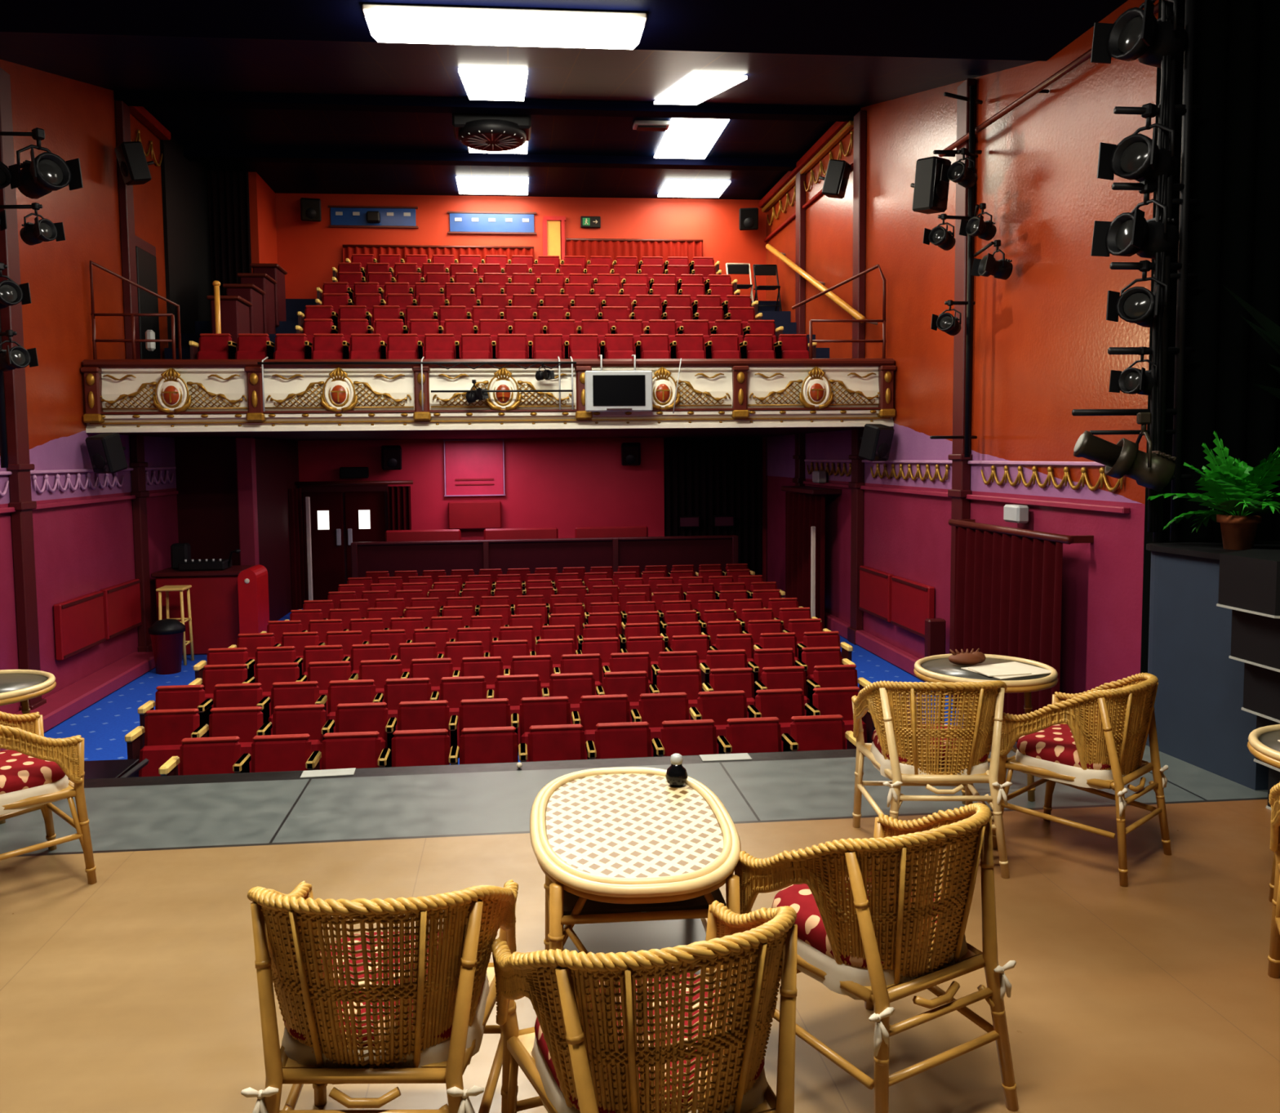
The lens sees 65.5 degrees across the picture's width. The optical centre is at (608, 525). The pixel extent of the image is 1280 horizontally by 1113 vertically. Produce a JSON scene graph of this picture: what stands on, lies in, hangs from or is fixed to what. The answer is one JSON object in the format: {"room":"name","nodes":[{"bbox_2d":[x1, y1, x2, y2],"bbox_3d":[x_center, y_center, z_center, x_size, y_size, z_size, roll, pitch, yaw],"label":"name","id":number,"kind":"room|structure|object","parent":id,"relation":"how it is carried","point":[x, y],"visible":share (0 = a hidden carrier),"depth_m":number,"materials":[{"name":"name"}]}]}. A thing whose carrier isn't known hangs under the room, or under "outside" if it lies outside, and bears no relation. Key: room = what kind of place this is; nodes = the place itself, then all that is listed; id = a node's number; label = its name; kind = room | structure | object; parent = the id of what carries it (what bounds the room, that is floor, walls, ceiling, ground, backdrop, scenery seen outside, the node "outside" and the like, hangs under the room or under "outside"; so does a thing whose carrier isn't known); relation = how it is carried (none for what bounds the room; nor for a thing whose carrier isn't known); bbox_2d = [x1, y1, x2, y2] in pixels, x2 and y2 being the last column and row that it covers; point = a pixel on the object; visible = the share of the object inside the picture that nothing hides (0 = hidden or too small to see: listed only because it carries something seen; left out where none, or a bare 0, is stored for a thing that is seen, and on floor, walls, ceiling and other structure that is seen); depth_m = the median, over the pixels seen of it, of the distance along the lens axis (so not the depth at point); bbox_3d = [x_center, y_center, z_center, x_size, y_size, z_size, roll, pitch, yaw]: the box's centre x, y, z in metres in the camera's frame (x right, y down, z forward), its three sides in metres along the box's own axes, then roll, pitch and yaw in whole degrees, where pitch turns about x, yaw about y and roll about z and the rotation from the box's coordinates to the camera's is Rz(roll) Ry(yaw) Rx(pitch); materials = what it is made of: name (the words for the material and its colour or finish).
{"room":"theater stage","nodes":[
{"label":"theater stage","id":0,"kind":"room"},
{"bbox_2d":[0,58,182,714],"bbox_3d":[-6.119,-1.813,11.293,0.200,7.770,13.160,-1,4,-5],"label":"wall","id":1,"kind":"structure","parent":0,"point":[80,549],"depth_m":11.18,"materials":[{"name":"paint"}]},
{"bbox_2d":[0,67,46,711],"bbox_3d":[-5.794,-1.197,9.736,0.130,6.350,0.300,-1,4,-5],"label":"pilaster","id":2,"kind":"object","parent":1,"relation":"attached to","point":[15,384],"visible":0.7,"depth_m":9.70,"materials":[{"name":"red paint"}]},
{"bbox_2d":[0,651,155,751],"bbox_3d":[-5.568,1.940,9.218,0.380,0.160,7.100,-1,4,-5],"label":"baseboard","id":3,"kind":"structure","parent":1,"relation":"attached to","point":[68,701],"depth_m":10.81,"materials":[{"name":"pink paint"}]},
{"bbox_2d":[0,466,178,513],"bbox_3d":[-5.893,-0.388,10.537,0.060,0.398,7.700,-1,4,-5],"label":"trim","id":4,"kind":"structure","parent":1,"relation":"attached to","point":[6,509],"depth_m":11.21,"materials":[{"name":"pink paint"}]},
{"bbox_2d":[53,578,142,660],"bbox_3d":[-5.948,1.061,11.664,0.092,0.600,2.250,-1,4,-5],"label":"radiator cover","id":5,"kind":"object","parent":1,"relation":"attached to","point":[82,623],"visible":1,"depth_m":11.40,"materials":[{"name":"red paint"}]},
{"bbox_2d":[114,100,152,652],"bbox_3d":[-6.092,-1.783,12.788,0.130,7.100,0.300,-1,4,-5],"label":"pilaster","id":6,"kind":"object","parent":1,"relation":"attached to","point":[122,122],"visible":0.7,"depth_m":12.73,"materials":[{"name":"red paint"}]},
{"bbox_2d":[134,235,160,359],"bbox_3d":[-6.171,-2.818,13.263,0.080,1.950,0.900,-1,4,-5],"label":"door","id":7,"kind":"structure","parent":1,"relation":"in","point":[145,252],"depth_m":13.20,"materials":[{"name":"black paint"}]},
{"bbox_2d":[160,136,212,347],"bbox_3d":[-6.394,-3.712,15.194,0.050,3.920,2.100,-1,4,-5],"label":"wall","id":8,"kind":"structure","parent":0,"point":[184,184],"depth_m":14.89,"materials":[{"name":"black paint"}]},
{"bbox_2d":[207,170,251,295],"bbox_3d":[-6.136,-4.372,16.130,0.640,2.700,0.069,-1,4,-5],"label":"curtain","id":9,"kind":"object","parent":8,"relation":"hanging from","point":[228,191],"visible":0.62,"depth_m":16.09,"materials":[{"name":"fabric"}]},
{"bbox_2d":[174,437,298,620],"bbox_3d":[-5.922,0.072,16.204,1.050,2.920,3.300,-1,4,-5],"label":"wall","id":10,"kind":"structure","parent":0,"point":[206,470],"depth_m":14.57,"materials":[{"name":"black paint"}]},
{"bbox_2d":[235,436,259,564],"bbox_3d":[-5.264,0.177,14.523,0.240,2.930,0.180,-1,4,-5],"label":"post","id":11,"kind":"object","parent":10,"relation":"attached to","point":[245,446],"visible":0.56,"depth_m":14.41,"materials":[{"name":"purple paint"}]},
{"bbox_2d":[288,488,305,609],"bbox_3d":[-5.400,0.409,17.183,0.083,2.100,0.331,1,4,20],"label":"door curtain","id":12,"kind":"object","parent":10,"relation":"hanging from","point":[295,520],"visible":0.89,"depth_m":17.16,"materials":[{"name":"fabric"}]},
{"bbox_2d":[248,171,277,272],"bbox_3d":[-6.181,-3.735,16.924,0.800,4.120,1.300,-1,4,-5],"label":"wall","id":13,"kind":"structure","parent":0,"point":[262,203],"depth_m":16.50,"materials":[{"name":"paint"}]},
{"bbox_2d":[95,298,864,440],"bbox_3d":[-1.559,-2.547,15.005,9.598,2.360,6.149,-1,4,-5],"label":"balcony tiers","id":14,"kind":"object","parent":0,"point":[782,318],"visible":0.12,"depth_m":14.74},
{"bbox_2d":[89,260,182,359],"bbox_3d":[-5.595,-2.325,12.095,0.930,1.568,1.037,-1,4,-5],"label":"guard rail","id":15,"kind":"object","parent":14,"relation":"on","point":[133,340],"depth_m":11.60,"materials":[{"name":"metal"}]},
{"bbox_2d":[206,262,287,351],"bbox_3d":[-5.180,-3.052,14.424,0.420,1.785,2.910,-1,4,-5],"label":"partition","id":16,"kind":"object","parent":14,"relation":"on","point":[256,304],"visible":0.73,"depth_m":14.12,"materials":[{"name":"wood"}]},
{"bbox_2d":[80,358,896,432],"bbox_3d":[-1.248,-1.565,11.883,9.596,0.830,0.286,-1,4,-5],"label":"balcony","id":17,"kind":"object","parent":14,"relation":"attached to","point":[121,395],"visible":0.94,"depth_m":11.80,"materials":[{"name":"beige paint"}]},
{"bbox_2d":[84,432,128,473],"bbox_3d":[-5.709,-0.825,11.363,0.300,0.456,0.420,1,4,23],"label":"loudspeaker","id":18,"kind":"object","parent":17,"relation":"attached to","point":[106,452],"visible":1,"depth_m":11.23,"materials":[{"name":"black paint"}]},
{"bbox_2d":[257,355,681,413],"bbox_3d":[-1.577,-1.651,11.673,4.908,0.700,0.394,-1,4,-5],"label":"bar","id":19,"kind":"object","parent":17,"relation":"attached to","point":[472,396],"visible":1,"depth_m":11.59,"materials":[{"name":"black paint"}]},
{"bbox_2d":[584,354,652,411],"bbox_3d":[0.104,-1.708,11.902,0.800,0.695,0.347,-1,4,-5],"label":"monitor","id":20,"kind":"object","parent":17,"relation":"attached to","point":[605,390],"visible":1,"depth_m":11.74,"materials":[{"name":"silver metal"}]},
{"bbox_2d":[188,333,817,359],"bbox_3d":[-1.229,-2.026,12.661,7.875,0.840,0.278,-1,4,-5],"label":"seats","id":21,"kind":"object","parent":14,"relation":"on","point":[211,345],"visible":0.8,"depth_m":12.62,"materials":[{"name":"red fabric"}]},
{"bbox_2d":[332,262,721,289],"bbox_3d":[-1.321,-3.994,16.745,6.495,0.840,0.278,-1,4,-5],"label":"seats","id":22,"kind":"object","parent":14,"relation":"on","point":[537,268],"visible":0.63,"depth_m":16.76,"materials":[{"name":"red fabric"}]},
{"bbox_2d":[315,281,740,311],"bbox_3d":[-1.182,-3.340,15.394,6.495,0.840,0.278,-1,4,-5],"label":"seats","id":23,"kind":"object","parent":14,"relation":"on","point":[540,289],"visible":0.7,"depth_m":15.40,"materials":[{"name":"red fabric"}]},
{"bbox_2d":[297,305,762,336],"bbox_3d":[-1.044,-2.686,14.043,6.495,0.840,0.278,-1,4,-5],"label":"seats","id":24,"kind":"object","parent":14,"relation":"on","point":[544,313],"visible":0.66,"depth_m":14.04,"materials":[{"name":"red fabric"}]},
{"bbox_2d":[346,253,719,277],"bbox_3d":[-1.276,-4.324,17.432,6.495,0.840,0.278,-1,4,-5],"label":"seats","id":25,"kind":"object","parent":14,"relation":"on","point":[363,259],"visible":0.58,"depth_m":17.44,"materials":[{"name":"red fabric"}]},
{"bbox_2d":[331,271,737,298],"bbox_3d":[-1.137,-3.669,16.080,6.495,0.840,0.278,-1,4,-5],"label":"seats","id":26,"kind":"object","parent":14,"relation":"on","point":[350,277],"visible":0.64,"depth_m":16.09,"materials":[{"name":"red fabric"}]},
{"bbox_2d":[315,293,758,322],"bbox_3d":[-0.999,-3.015,14.729,6.495,0.840,0.278,-1,4,-5],"label":"seats","id":27,"kind":"object","parent":14,"relation":"on","point":[335,300],"visible":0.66,"depth_m":14.74,"materials":[{"name":"red fabric"}]},
{"bbox_2d":[295,318,783,359],"bbox_3d":[-0.860,-2.360,13.378,6.495,0.840,0.278,-1,4,-5],"label":"seats","id":28,"kind":"object","parent":14,"relation":"on","point":[347,326],"visible":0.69,"depth_m":13.38,"materials":[{"name":"red fabric"}]},
{"bbox_2d":[663,436,762,577],"bbox_3d":[1.946,-0.170,18.480,1.850,2.920,0.094,-1,4,-5],"label":"curtain","id":29,"kind":"object","parent":14,"relation":"hanging from","point":[705,477],"visible":0.67,"depth_m":18.45,"materials":[{"name":"fabric"}]},
{"bbox_2d":[142,106,835,199],"bbox_3d":[-1.657,-5.845,15.449,9.600,0.200,4.800,-1,4,-5],"label":"ceiling","id":30,"kind":"structure","parent":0,"point":[190,126],"depth_m":14.97,"materials":[{"name":"black"}]},
{"bbox_2d":[113,90,860,121],"bbox_3d":[-1.418,-5.494,12.978,9.600,0.160,0.240,-1,4,-5],"label":"ceiling beam","id":31,"kind":"structure","parent":30,"relation":"attached to","point":[131,98],"depth_m":12.89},
{"bbox_2d":[183,147,799,170],"bbox_3d":[-1.655,-5.685,15.460,9.600,0.120,0.240,-1,4,-5],"label":"ceiling beam","id":32,"kind":"structure","parent":30,"relation":"attached to","point":[190,153],"depth_m":15.35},
{"bbox_2d":[452,112,531,151],"bbox_3d":[-1.593,-5.404,13.572,1.050,0.360,0.920,-1,4,-5],"label":"ceiling vent","id":33,"kind":"object","parent":30,"relation":"attached to","point":[480,131],"depth_m":13.30,"materials":[{"name":"metal"}]},
{"bbox_2d":[44,608,964,764],"bbox_3d":[-1.200,1.880,11.997,10.000,0.200,13.200,-1,4,-5],"label":"floor","id":34,"kind":"structure","parent":0,"point":[104,726],"depth_m":10.55,"materials":[{"name":"blue carpet"}]},
{"bbox_2d":[147,618,185,674],"bbox_3d":[-5.427,1.478,12.220,0.420,0.660,0.414,-1,4,-5],"label":"waste bin","id":35,"kind":"object","parent":34,"relation":"on","point":[166,635],"visible":1,"depth_m":12.09,"materials":[{"name":"red plastic"}]},
{"bbox_2d":[151,564,254,655],"bbox_3d":[-5.502,1.152,13.600,1.160,1.120,0.800,-1,4,-5],"label":"desk","id":36,"kind":"object","parent":34,"relation":"on","point":[214,594],"visible":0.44,"depth_m":13.26,"materials":[{"name":"red paint"}]},
{"bbox_2d":[237,564,269,633],"bbox_3d":[-4.752,1.139,13.308,0.240,1.170,0.621,-1,4,-5],"label":"end panel","id":37,"kind":"object","parent":34,"relation":"on","point":[252,581],"visible":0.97,"depth_m":13.03,"materials":[{"name":"red paint"}]},
{"bbox_2d":[124,686,875,777],"bbox_3d":[-0.676,1.688,7.205,5.335,0.840,0.278,-1,4,-5],"label":"seats","id":38,"kind":"object","parent":34,"relation":"on","point":[164,730],"visible":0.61,"depth_m":7.20,"materials":[{"name":"red fabric"}]},
{"bbox_2d":[137,664,871,754],"bbox_3d":[-0.724,1.635,7.977,5.775,0.840,0.278,-1,4,-5],"label":"seats","id":39,"kind":"object","parent":34,"relation":"on","point":[573,686],"visible":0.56,"depth_m":7.99,"materials":[{"name":"red fabric"}]},
{"bbox_2d":[158,714,856,775],"bbox_3d":[-0.552,1.741,6.440,4.455,0.840,0.278,-1,4,-5],"label":"seats","id":40,"kind":"object","parent":34,"relation":"on","point":[424,747],"visible":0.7,"depth_m":6.46,"materials":[{"name":"red fabric"}]},
{"bbox_2d":[385,525,648,541],"bbox_3d":[-1.580,0.728,17.420,4.600,1.350,0.500,-1,4,-5],"label":"bench","id":41,"kind":"object","parent":34,"relation":"on","point":[627,531],"visible":0.19,"depth_m":17.44,"materials":[{"name":"red paint"}]},
{"bbox_2d":[188,646,855,757],"bbox_3d":[-0.673,1.580,8.758,5.775,0.840,0.278,-1,4,-5],"label":"seats","id":42,"kind":"object","parent":34,"relation":"on","point":[489,667],"visible":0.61,"depth_m":8.77,"materials":[{"name":"red fabric"}]},
{"bbox_2d":[193,631,853,687],"bbox_3d":[-0.722,1.526,9.530,6.215,0.840,0.278,-1,4,-5],"label":"seats","id":43,"kind":"object","parent":34,"relation":"on","point":[605,646],"visible":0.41,"depth_m":9.55,"materials":[{"name":"red fabric"}]},
{"bbox_2d":[227,617,831,675],"bbox_3d":[-0.731,1.472,10.306,6.215,0.840,0.278,-1,4,-5],"label":"seats","id":44,"kind":"object","parent":34,"relation":"on","point":[393,637],"visible":0.38,"depth_m":10.32,"materials":[{"name":"red fabric"}]},
{"bbox_2d":[298,589,780,634],"bbox_3d":[-0.777,1.310,12.632,6.215,0.840,0.278,-1,4,-5],"label":"seats","id":45,"kind":"object","parent":34,"relation":"on","point":[325,606],"visible":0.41,"depth_m":12.66,"materials":[{"name":"red fabric"}]},
{"bbox_2d":[261,607,822,653],"bbox_3d":[-0.695,1.417,11.086,6.215,0.840,0.278,-1,4,-5],"label":"seats","id":46,"kind":"object","parent":34,"relation":"on","point":[495,622],"visible":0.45,"depth_m":11.10,"materials":[{"name":"red fabric"}]},
{"bbox_2d":[284,597,803,635],"bbox_3d":[-0.694,1.363,11.863,6.215,0.840,0.278,-1,4,-5],"label":"seats","id":47,"kind":"object","parent":34,"relation":"on","point":[386,614],"visible":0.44,"depth_m":11.88,"materials":[{"name":"red fabric"}]},
{"bbox_2d":[351,534,737,577],"bbox_3d":[-1.032,0.828,16.950,6.560,1.205,0.150,-1,4,-5],"label":"wall","id":48,"kind":"structure","parent":34,"relation":"on","point":[419,556],"depth_m":16.90,"materials":[{"name":"red paint"}]},
{"bbox_2d":[346,568,750,596],"bbox_3d":[-0.838,1.148,14.956,6.215,0.840,0.278,-1,4,-5],"label":"seats","id":49,"kind":"object","parent":34,"relation":"on","point":[735,573],"visible":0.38,"depth_m":14.98,"materials":[{"name":"red fabric"}]},
{"bbox_2d":[337,574,763,600],"bbox_3d":[-0.765,1.201,14.186,6.215,0.840,0.278,-1,4,-5],"label":"seats","id":50,"kind":"object","parent":34,"relation":"on","point":[358,588],"visible":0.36,"depth_m":14.22,"materials":[{"name":"red fabric"}]},
{"bbox_2d":[327,581,785,617],"bbox_3d":[-0.691,1.254,13.416,6.215,0.840,0.278,-1,4,-5],"label":"seats","id":51,"kind":"object","parent":34,"relation":"on","point":[512,593],"visible":0.32,"depth_m":13.44,"materials":[{"name":"red fabric"}]},
{"bbox_2d":[364,563,755,595],"bbox_3d":[-0.762,1.093,15.740,6.215,0.840,0.278,-1,4,-5],"label":"seats","id":52,"kind":"object","parent":34,"relation":"on","point":[464,573],"visible":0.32,"depth_m":15.76,"materials":[{"name":"red fabric"}]},
{"bbox_2d":[275,192,766,582],"bbox_3d":[-1.856,-2.340,18.189,9.600,7.770,0.200,-1,4,-5],"label":"wall","id":53,"kind":"structure","parent":0,"point":[566,485],"depth_m":18.11,"materials":[{"name":"paint"}]},
{"bbox_2d":[298,484,388,599],"bbox_3d":[-4.744,0.333,17.878,1.560,2.140,0.175,-1,4,-5],"label":"door","id":54,"kind":"structure","parent":53,"relation":"in","point":[341,515],"depth_m":17.81,"materials":[{"name":"red paint"}]},
{"bbox_2d":[328,204,536,234],"bbox_3d":[-3.125,-5.438,17.663,3.660,0.460,0.180,-1,4,-5],"label":"windows","id":55,"kind":"structure","parent":53,"relation":"in","point":[341,216],"depth_m":17.74,"materials":[{"name":"blue glass"}]},
{"bbox_2d":[342,244,533,263],"bbox_3d":[-3.021,-4.480,17.749,3.370,1.025,0.071,-1,4,-5],"label":"curtain","id":56,"kind":"object","parent":53,"relation":"attached to","point":[348,249],"visible":0.26,"depth_m":17.71,"materials":[{"name":"fabric"}]},
{"bbox_2d":[443,439,505,496],"bbox_3d":[-2.446,-1.048,18.077,1.100,1.020,0.084,-1,4,-5],"label":"panel","id":57,"kind":"object","parent":53,"relation":"attached to","point":[472,467],"visible":1,"depth_m":18.06,"materials":[{"name":"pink paint"}]},
{"bbox_2d":[448,500,501,528],"bbox_3d":[-2.436,-0.185,18.070,0.950,0.500,0.180,-1,4,-5],"label":"panel","id":58,"kind":"object","parent":53,"relation":"attached to","point":[461,514],"visible":0.96,"depth_m":17.98,"materials":[{"name":"paint"}]},
{"bbox_2d":[565,238,702,270],"bbox_3d":[0.477,-4.615,18.073,2.500,1.175,0.071,-1,4,-5],"label":"curtain","id":59,"kind":"object","parent":53,"relation":"attached to","point":[613,247],"visible":0.33,"depth_m":18.04,"materials":[{"name":"fabric"}]},
{"bbox_2d":[0,0,1127,107],"bbox_3d":[-0.541,-4.489,4.925,11.000,1.460,16.500,-1,4,-5],"label":"ceiling","id":60,"kind":"structure","parent":0,"point":[140,63],"depth_m":8.55,"materials":[{"name":"black paint"}]},
{"bbox_2d":[0,127,83,467],"bbox_3d":[-5.076,-2.211,8.722,0.866,3.400,0.612,-3,5,-32],"label":"boom","id":61,"kind":"object","parent":60,"relation":"hanging from","point":[46,173],"visible":1,"depth_m":8.72,"materials":[{"name":"black paint"}]},
{"bbox_2d":[362,3,646,49],"bbox_3d":[-0.793,-3.864,7.713,2.150,0.150,0.420,-1,4,-5],"label":"light","id":62,"kind":"object","parent":60,"relation":"attached to","point":[386,23],"visible":1,"depth_m":7.59,"materials":[{"name":"white plastic"}]},
{"bbox_2d":[456,68,747,197],"bbox_3d":[0.052,-5.184,13.795,4.630,0.883,7.900,-1,4,-5],"label":"ceiling lights","id":63,"kind":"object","parent":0,"point":[684,138],"depth_m":14.13},
{"bbox_2d":[0,742,1279,1112],"bbox_3d":[-0.090,1.692,1.266,11.000,0.250,8.300,-1,4,-5],"label":"floor","id":64,"kind":"structure","parent":0,"point":[135,988],"depth_m":3.47,"materials":[{"name":"paint"}]},
{"bbox_2d":[0,669,56,823],"bbox_3d":[-2.965,1.049,4.683,0.656,0.617,0.656,-1,4,-5],"label":"table","id":65,"kind":"object","parent":64,"relation":"on","point":[16,686],"visible":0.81,"depth_m":4.71,"materials":[{"name":"wicker"}]},
{"bbox_2d":[0,711,97,884],"bbox_3d":[-2.387,1.028,3.861,0.578,0.766,0.551,3,6,44],"label":"wicker chair","id":66,"kind":"object","parent":64,"relation":"on","point":[35,768],"visible":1,"depth_m":3.81,"materials":[{"name":"wicker"}]},
{"bbox_2d":[240,879,518,1112],"bbox_3d":[-0.503,1.119,2.265,0.578,0.766,0.551,-1,4,1],"label":"wicker chair","id":67,"kind":"object","parent":64,"relation":"on","point":[384,1006],"visible":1,"depth_m":2.05,"materials":[{"name":"wicker"}]},
{"bbox_2d":[529,766,741,985],"bbox_3d":[0.067,1.144,2.905,0.586,0.611,0.952,-1,4,-4],"label":"coffee table","id":68,"kind":"object","parent":64,"relation":"on","point":[630,860],"visible":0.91,"depth_m":2.73,"materials":[{"name":"beige wicker"}]},
{"bbox_2d":[490,899,797,1112],"bbox_3d":[0.086,1.125,2.045,0.584,0.773,0.556,-2,4,-19],"label":"wicker chair","id":69,"kind":"object","parent":64,"relation":"on","point":[640,1031],"visible":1,"depth_m":1.84,"materials":[{"name":"wicker"}]},
{"bbox_2d":[734,802,1018,1112],"bbox_3d":[0.689,1.084,2.594,0.578,0.766,0.551,-3,5,-29],"label":"wicker chair","id":70,"kind":"object","parent":64,"relation":"on","point":[875,935],"visible":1,"depth_m":2.40,"materials":[{"name":"wicker"}]},
{"bbox_2d":[851,680,1012,878],"bbox_3d":[1.325,0.972,4.106,0.578,0.766,0.551,0,4,3],"label":"wicker chair","id":71,"kind":"object","parent":64,"relation":"on","point":[911,752],"visible":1,"depth_m":3.90,"materials":[{"name":"wicker"}]},
{"bbox_2d":[913,653,1058,804],"bbox_3d":[1.821,0.989,4.834,0.656,0.617,0.656,-1,4,-5],"label":"table","id":72,"kind":"object","parent":64,"relation":"on","point":[936,668],"visible":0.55,"depth_m":4.69,"materials":[{"name":"wicker"}]},
{"bbox_2d":[991,672,1171,886],"bbox_3d":[1.950,0.974,4.088,0.566,0.750,0.540,-4,5,-41],"label":"wicker chair","id":73,"kind":"object","parent":64,"relation":"on","point":[1056,744],"visible":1,"depth_m":3.92,"materials":[{"name":"wicker"}]},
{"bbox_2d":[1071,0,1203,542],"bbox_3d":[2.865,-1.861,5.389,0.618,3.920,0.376,-3,5,-34],"label":"stage lights","id":74,"kind":"object","parent":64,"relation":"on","point":[1136,33],"visible":1,"depth_m":5.38,"materials":[{"name":"black paint"}]},
{"bbox_2d":[1073,412,1176,491],"bbox_3d":[2.773,-0.392,5.336,0.494,0.424,0.265,0,4,3],"label":"spotlight","id":75,"kind":"object","parent":74,"relation":"attached to","point":[1153,469],"visible":1,"depth_m":5.29,"materials":[{"name":"metal"}]},
{"bbox_2d":[1146,540,1279,790],"bbox_3d":[3.571,0.684,5.236,1.130,1.130,0.870,-1,4,-5],"label":"partition wall","id":76,"kind":"structure","parent":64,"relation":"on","point":[1201,721],"depth_m":5.18,"materials":[{"name":"paint"}]},
{"bbox_2d":[1147,431,1279,550],"bbox_3d":[3.226,-0.182,5.135,0.851,0.619,0.811,-1,4,-5],"label":"potted fern","id":77,"kind":"object","parent":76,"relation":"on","point":[1237,486],"depth_m":5.11,"materials":[{"name":"plant"}]},
{"bbox_2d":[1216,548,1279,809],"bbox_3d":[3.156,0.721,4.409,0.748,1.180,0.694,-1,4,-5],"label":"plant stand","id":78,"kind":"object","parent":64,"relation":"on","point":[1249,580],"visible":0.92,"depth_m":4.39,"materials":[{"name":"black paint"}]},
{"bbox_2d":[1247,724,1279,902],"bbox_3d":[2.605,1.076,3.465,0.656,0.617,0.656,-1,4,-5],"label":"table","id":79,"kind":"object","parent":64,"relation":"on","point":[1263,743],"visible":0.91,"depth_m":3.57,"materials":[{"name":"wicker"}]},
{"bbox_2d":[1267,782,1279,978],"bbox_3d":[2.161,1.058,2.745,0.578,0.766,0.551,2,5,31],"label":"wicker chair","id":80,"kind":"object","parent":64,"relation":"on","point":[1273,957],"visible":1,"depth_m":3.06,"materials":[{"name":"wicker"}]},
{"bbox_2d":[765,0,1158,713],"bbox_3d":[3.636,-1.980,12.213,0.200,7.770,13.160,-1,4,-5],"label":"wall","id":81,"kind":"structure","parent":0,"point":[1042,336],"depth_m":9.53,"materials":[{"name":"paint"}]},
{"bbox_2d":[792,170,805,485],"bbox_3d":[3.094,-2.115,16.160,0.130,7.100,0.300,-1,4,-5],"label":"pilaster","id":82,"kind":"object","parent":81,"relation":"attached to","point":[799,456],"visible":0.55,"depth_m":15.96,"materials":[{"name":"red paint"}]},
{"bbox_2d":[758,120,853,241],"bbox_3d":[3.051,-5.415,15.878,0.160,0.735,4.800,-1,4,-5],"label":"crown molding","id":83,"kind":"structure","parent":81,"relation":"attached to","point":[838,130],"depth_m":15.41,"materials":[{"name":"paint"}]},
{"bbox_2d":[781,471,841,494],"bbox_3d":[3.061,-0.668,15.149,0.430,0.325,1.700,-1,4,-5],"label":"rail","id":84,"kind":"object","parent":81,"relation":"in","point":[820,477],"depth_m":14.91,"materials":[{"name":"red paint"}]},
{"bbox_2d":[785,491,825,628],"bbox_3d":[2.993,0.508,15.223,0.118,2.000,1.414,-2,4,-14],"label":"door curtain","id":85,"kind":"object","parent":84,"relation":"hanging from","point":[803,511],"visible":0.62,"depth_m":15.16,"materials":[{"name":"fabric"}]},
{"bbox_2d":[784,591,925,681],"bbox_3d":[3.336,1.470,14.315,0.120,0.200,6.400,-1,4,-5],"label":"baseboard","id":86,"kind":"structure","parent":81,"relation":"attached to","point":[901,659],"depth_m":12.73,"materials":[{"name":"pink paint"}]},
{"bbox_2d":[847,110,866,644],"bbox_3d":[3.355,-1.927,13.428,0.130,7.100,0.300,-1,4,-5],"label":"pilaster","id":87,"kind":"object","parent":81,"relation":"attached to","point":[860,117],"visible":0.76,"depth_m":13.35,"materials":[{"name":"red paint"}]},
{"bbox_2d":[858,565,934,638],"bbox_3d":[3.520,0.917,12.306,0.092,0.600,2.250,-1,4,-5],"label":"radiator cover","id":88,"kind":"object","parent":81,"relation":"attached to","point":[905,603],"visible":0.92,"depth_m":12.10,"materials":[{"name":"red paint"}]},
{"bbox_2d":[945,78,976,697],"bbox_3d":[3.658,-1.337,10.326,0.130,6.350,0.300,-1,4,-5],"label":"pilaster","id":89,"kind":"object","parent":81,"relation":"attached to","point":[961,468],"visible":0.57,"depth_m":10.26,"materials":[{"name":"red paint"}]},
{"bbox_2d":[803,458,1129,513],"bbox_3d":[3.566,-0.578,11.830,0.060,0.398,8.500,-1,4,-5],"label":"trim","id":90,"kind":"structure","parent":81,"relation":"attached to","point":[1109,508],"depth_m":9.54,"materials":[{"name":"gold paint"}]},
{"bbox_2d":[922,84,1013,457],"bbox_3d":[3.407,-2.455,9.508,0.682,3.600,0.857,-1,4,-5],"label":"boom","id":91,"kind":"object","parent":81,"relation":"attached to","point":[958,172],"visible":1,"depth_m":9.65,"materials":[{"name":"black paint"}]},
{"bbox_2d":[910,155,951,213],"bbox_3d":[3.182,-3.384,9.930,0.260,0.518,0.400,-3,5,-34],"label":"loudspeaker","id":92,"kind":"object","parent":91,"relation":"attached to","point":[931,193],"visible":0.99,"depth_m":9.80,"materials":[{"name":"black paint"}]},
{"bbox_2d":[953,526,1062,742],"bbox_3d":[3.648,0.996,9.227,0.116,1.850,2.000,-1,4,-5],"label":"door curtain","id":93,"kind":"object","parent":81,"relation":"attached to","point":[1008,589],"visible":0.55,"depth_m":8.99,"materials":[{"name":"red fabric"}]},
{"bbox_2d":[947,504,1093,544],"bbox_3d":[3.728,-0.056,9.163,0.255,0.265,2.200,-1,4,-5],"label":"rail","id":94,"kind":"object","parent":81,"relation":"attached to","point":[1018,513],"depth_m":9.02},
{"bbox_2d":[1140,0,1196,673],"bbox_3d":[3.651,-0.847,5.758,1.019,6.010,0.140,-1,4,-5],"label":"wall","id":95,"kind":"structure","parent":0,"point":[1148,538],"depth_m":5.65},
{"bbox_2d":[1180,0,1279,542],"bbox_3d":[4.073,-1.288,5.627,1.690,5.000,0.070,-1,4,-5],"label":"stage curtain","id":96,"kind":"object","parent":95,"relation":"hanging from","point":[1234,237],"visible":0.54,"depth_m":5.55,"materials":[{"name":"black fabric"}]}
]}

